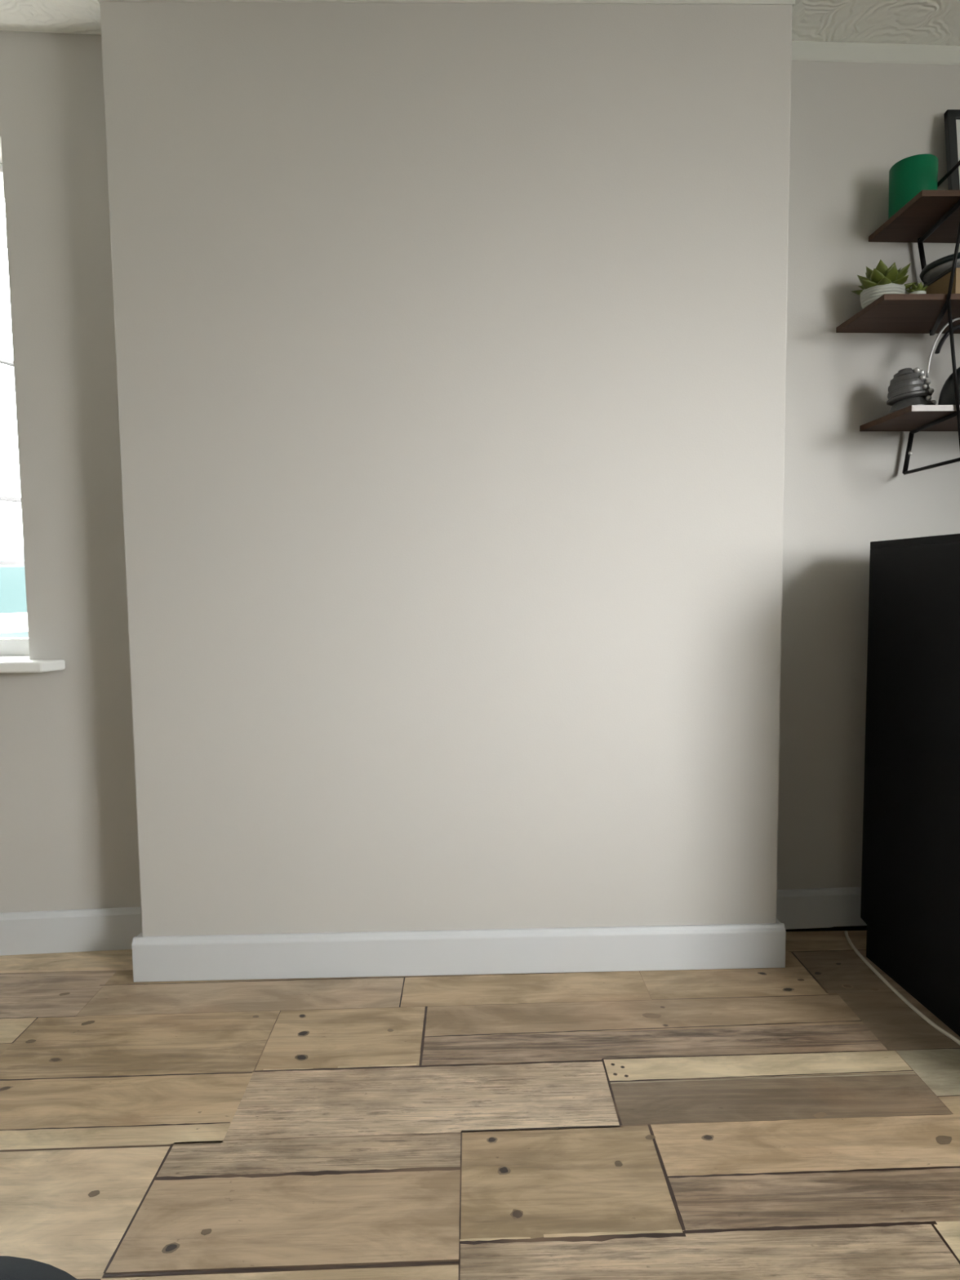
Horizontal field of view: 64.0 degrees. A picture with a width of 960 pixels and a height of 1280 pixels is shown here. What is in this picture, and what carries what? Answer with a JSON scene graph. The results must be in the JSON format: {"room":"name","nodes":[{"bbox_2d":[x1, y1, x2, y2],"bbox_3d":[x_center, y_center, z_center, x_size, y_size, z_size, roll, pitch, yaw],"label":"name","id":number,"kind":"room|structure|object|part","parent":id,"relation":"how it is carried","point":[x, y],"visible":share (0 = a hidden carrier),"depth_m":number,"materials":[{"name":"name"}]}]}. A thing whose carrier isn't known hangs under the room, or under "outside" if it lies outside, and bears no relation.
{"room":"living room","nodes":[
{"label":"living room","id":0,"kind":"room"},
{"bbox_2d":[0,30,141,912],"bbox_3d":[-1.677,-0.338,2.098,1.670,2.362,0.398,-1,4,-1],"label":"wall","id":1,"kind":"structure","parent":0,"point":[68,833],"depth_m":2.00,"materials":[{"name":"paint"}]},
{"bbox_2d":[0,163,65,673],"bbox_3d":[-1.656,-0.611,2.313,1.103,1.346,0.816,-1,4,-1],"label":"window","id":2,"kind":"structure","parent":1,"relation":"in","point":[14,651],"depth_m":2.14,"materials":[{"name":"white plastic"}]},
{"bbox_3d":[-1.483,-0.647,2.431,0.040,1.244,0.620,1,5,23],"label":"sash frame","id":3,"kind":"part","parent":2,"relation":"part of","materials":[{"name":"white plastic"}]},
{"bbox_3d":[-1.655,-0.610,2.117,0.920,1.319,0.060,-1,4,-1],"label":"frame","id":4,"kind":"part","parent":2,"relation":"part of","materials":[{"name":"white plastic"}]},
{"bbox_3d":[-1.644,0.069,2.057,1.103,0.029,0.202,-1,4,-1],"label":"sill","id":5,"kind":"part","parent":2,"relation":"part of","materials":[{"name":"white paint"}]},
{"bbox_2d":[99,1,792,936],"bbox_3d":[-0.060,-0.354,2.073,1.602,2.362,0.448,-1,4,-1],"label":"wall","id":6,"kind":"structure","parent":0,"point":[451,339],"depth_m":1.85,"materials":[{"name":"paint"}]},
{"bbox_2d":[0,886,866,982],"bbox_3d":[0.088,0.770,2.067,4.972,0.117,0.304,-1,4,-1],"label":"baseboard","id":7,"kind":"structure","parent":6,"relation":"attached to","point":[752,945],"depth_m":1.93,"materials":[{"name":"white paint"}]},
{"bbox_2d":[97,0,795,6],"bbox_3d":[-0.072,-1.500,1.864,1.608,0.046,0.206,-1,4,-1],"label":"trim","id":8,"kind":"structure","parent":6,"relation":"attached to","point":[547,2],"depth_m":1.77,"materials":[{"name":"paint"}]},
{"bbox_2d":[0,930,959,1279],"bbox_3d":[0.116,0.985,-0.035,5.148,0.002,4.990,-1,4,-1],"label":"floor","id":9,"kind":"structure","parent":0,"point":[800,1120],"depth_m":1.40,"materials":[{"name":"laminate"}]},
{"bbox_2d":[0,1255,78,1279],"bbox_3d":[-0.507,0.776,0.590,0.496,0.337,0.496,-1,4,-1],"label":"footstool","id":10,"kind":"object","parent":9,"relation":"on","point":[11,1268],"visible":1,"depth_m":0.76,"materials":[{"name":"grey fabric"}]},
{"bbox_2d":[844,930,959,1044],"bbox_3d":[1.000,0.851,1.568,0.049,0.009,1.120,-1,4,-1],"label":"cable","id":11,"kind":"object","parent":9,"relation":"on","point":[901,997],"visible":1,"depth_m":1.80,"materials":[{"name":"plastic"}]},
{"bbox_2d":[860,533,959,1036],"bbox_3d":[1.417,0.305,1.671,0.800,1.073,0.685,-1,4,-4],"label":"base cabinet","id":12,"kind":"object","parent":9,"relation":"on","point":[910,906],"visible":1,"depth_m":1.78,"materials":[{"name":"black laminate"}]},
{"bbox_3d":[1.409,-0.223,1.655,0.800,0.018,0.640,-1,4,-4],"label":"panel","id":13,"kind":"part","parent":12,"relation":"part of","materials":[{"name":"black laminate"}]},
{"bbox_2d":[0,0,959,45],"bbox_3d":[0.098,-1.425,-0.156,5.230,0.100,4.780,-1,4,-1],"label":"ceiling","id":14,"kind":"structure","parent":0,"point":[922,22],"depth_m":1.89,"materials":[{"name":"white paint"}]},
{"bbox_2d":[777,60,959,889],"bbox_3d":[1.692,-0.384,2.206,1.930,2.362,0.266,-1,4,-1],"label":"wall","id":15,"kind":"structure","parent":0,"point":[846,488],"depth_m":2.06,"materials":[{"name":"paint"}]},
{"bbox_2d":[785,925,866,931],"bbox_3d":[1.667,0.796,2.174,1.810,0.012,0.042,-1,4,-1],"label":"trim","id":16,"kind":"structure","parent":15,"relation":"attached to","point":[850,927],"depth_m":2.14,"materials":[{"name":"black metal"}]},
{"bbox_2d":[791,40,959,65],"bbox_3d":[1.637,-1.532,2.031,1.820,0.046,0.014,-1,4,-3],"label":"trim","id":17,"kind":"structure","parent":15,"relation":"attached to","point":[802,51],"depth_m":1.99,"materials":[{"name":"paint"}]},
{"bbox_2d":[835,160,959,475],"bbox_3d":[1.341,-0.790,1.940,0.788,0.707,0.284,-1,4,-1],"label":"wall shelf","id":18,"kind":"object","parent":15,"relation":"attached to","point":[933,216],"visible":0.84,"depth_m":1.91,"materials":[{"name":"brown wood"}]},
{"bbox_2d":[851,259,918,308],"bbox_3d":[1.021,-0.888,1.945,0.151,0.128,0.139,-5,6,-43],"label":"potted succulent","id":19,"kind":"object","parent":18,"relation":"on","point":[878,282],"visible":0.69,"depth_m":1.91,"materials":[{"name":"green plant"}]},
{"bbox_2d":[859,283,905,308],"bbox_3d":[1.022,-0.857,1.952,0.102,0.064,0.102,-1,4,-1],"label":"pot","id":20,"kind":"object","parent":19,"relation":"on","point":[869,292],"depth_m":1.92,"materials":[{"name":"white ceramic"}]},
{"bbox_3d":[1.341,-0.820,1.943,0.788,0.014,0.273,-1,4,-1],"label":"shelf","id":21,"kind":"part","parent":18,"relation":"part of","materials":[{"name":"brown wood"}]},
{"bbox_3d":[1.339,-0.564,1.961,0.637,0.015,0.269,-1,4,-1],"label":"shelf","id":22,"kind":"part","parent":18,"relation":"part of","materials":[{"name":"brown wood"}]},
{"bbox_2d":[888,153,938,219],"bbox_3d":[1.089,-1.125,1.933,0.108,0.133,0.108,-1,4,-1],"label":"plant pot","id":23,"kind":"object","parent":18,"relation":"on","point":[910,175],"visible":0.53,"depth_m":1.89,"materials":[{"name":"green ceramic"}]},
{"bbox_3d":[1.339,-1.053,1.924,0.626,0.014,0.269,-1,4,-1],"label":"shelf","id":24,"kind":"part","parent":18,"relation":"part of","materials":[{"name":"brown wood"}]},
{"bbox_2d":[905,281,927,293],"bbox_3d":[1.055,-0.839,1.853,0.047,0.043,0.048,-4,6,-42],"label":"potted succulent","id":25,"kind":"object","parent":18,"relation":"on","point":[918,288],"visible":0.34,"depth_m":1.84,"materials":[{"name":"green plant"}]},
{"bbox_2d":[908,290,926,293],"bbox_3d":[1.054,-0.827,1.855,0.041,0.018,0.041,-1,4,-1],"label":"pot","id":26,"kind":"object","parent":25,"relation":"on","point":[909,291],"depth_m":1.84,"materials":[{"name":"white ceramic"}]},
{"bbox_2d":[886,317,959,414],"bbox_3d":[1.212,-0.689,1.941,0.354,0.246,0.091,-1,4,-1],"label":"headphones","id":27,"kind":"object","parent":18,"relation":"on","point":[908,387],"visible":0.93,"depth_m":1.92,"materials":[{"name":"silver metal"}]},
{"bbox_3d":[1.138,-0.786,1.917,0.073,0.707,0.257,0,4,13],"label":"bracket frame","id":28,"kind":"part","parent":18,"relation":"part of","materials":[{"name":"black metal"}]},
{"bbox_2d":[923,264,959,293],"bbox_3d":[1.245,-0.864,1.921,0.226,0.078,0.176,-1,4,-1],"label":"storage box","id":29,"kind":"object","parent":18,"relation":"on","point":[940,284],"visible":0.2,"depth_m":1.88,"materials":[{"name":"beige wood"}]},
{"bbox_2d":[919,252,959,283],"bbox_3d":[1.219,-0.920,1.917,0.212,0.033,0.212,-1,4,-1],"label":"dish","id":30,"kind":"object","parent":29,"relation":"on","point":[937,267],"visible":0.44,"depth_m":1.90,"materials":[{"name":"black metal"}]},
{"bbox_2d":[923,258,959,282],"bbox_3d":[1.219,-0.915,1.917,0.200,0.023,0.200,-1,4,-1],"label":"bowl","id":31,"kind":"object","parent":30,"relation":"on","point":[937,267],"depth_m":1.90,"materials":[{"name":"black metal"}]},
{"bbox_2d":[937,367,959,404],"bbox_3d":[1.200,-0.618,1.866,0.168,0.110,0.084,-1,4,-1],"label":"case","id":32,"kind":"object","parent":18,"relation":"on","point":[947,396],"visible":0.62,"depth_m":1.85,"materials":[{"name":"black"}]},
{"bbox_2d":[943,109,959,190],"bbox_3d":[1.322,-1.215,1.976,0.235,0.304,0.058,-1,4,-1],"label":"picture frame","id":33,"kind":"object","parent":18,"relation":"on","point":[952,117],"visible":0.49,"depth_m":1.97,"materials":[{"name":"grey metal"}]},
{"bbox_2d":[887,395,935,414],"bbox_3d":[1.092,-0.589,1.947,0.114,0.036,0.091,-8,-2,0],"label":"cushion","id":34,"kind":"object","parent":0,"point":[898,402],"depth_m":1.92,"materials":[{"name":"grey fabric"}]},
{"label":"outside","id":35,"kind":"structure","parent":0,"visible":0},
{"bbox_3d":[-0.310,-0.312,22.214,60.000,0.100,39.400,-1,4,-1],"label":"ground","id":36,"kind":"structure","parent":35,"visible":0},
{"bbox_2d":[0,546,28,637],"bbox_3d":[-3.710,0.036,6.450,4.088,1.618,1.760,-1,4,-1],"label":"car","id":37,"kind":"object","parent":36,"relation":"on","point":[12,578],"visible":0.07,"depth_m":5.71,"materials":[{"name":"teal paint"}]}
]}

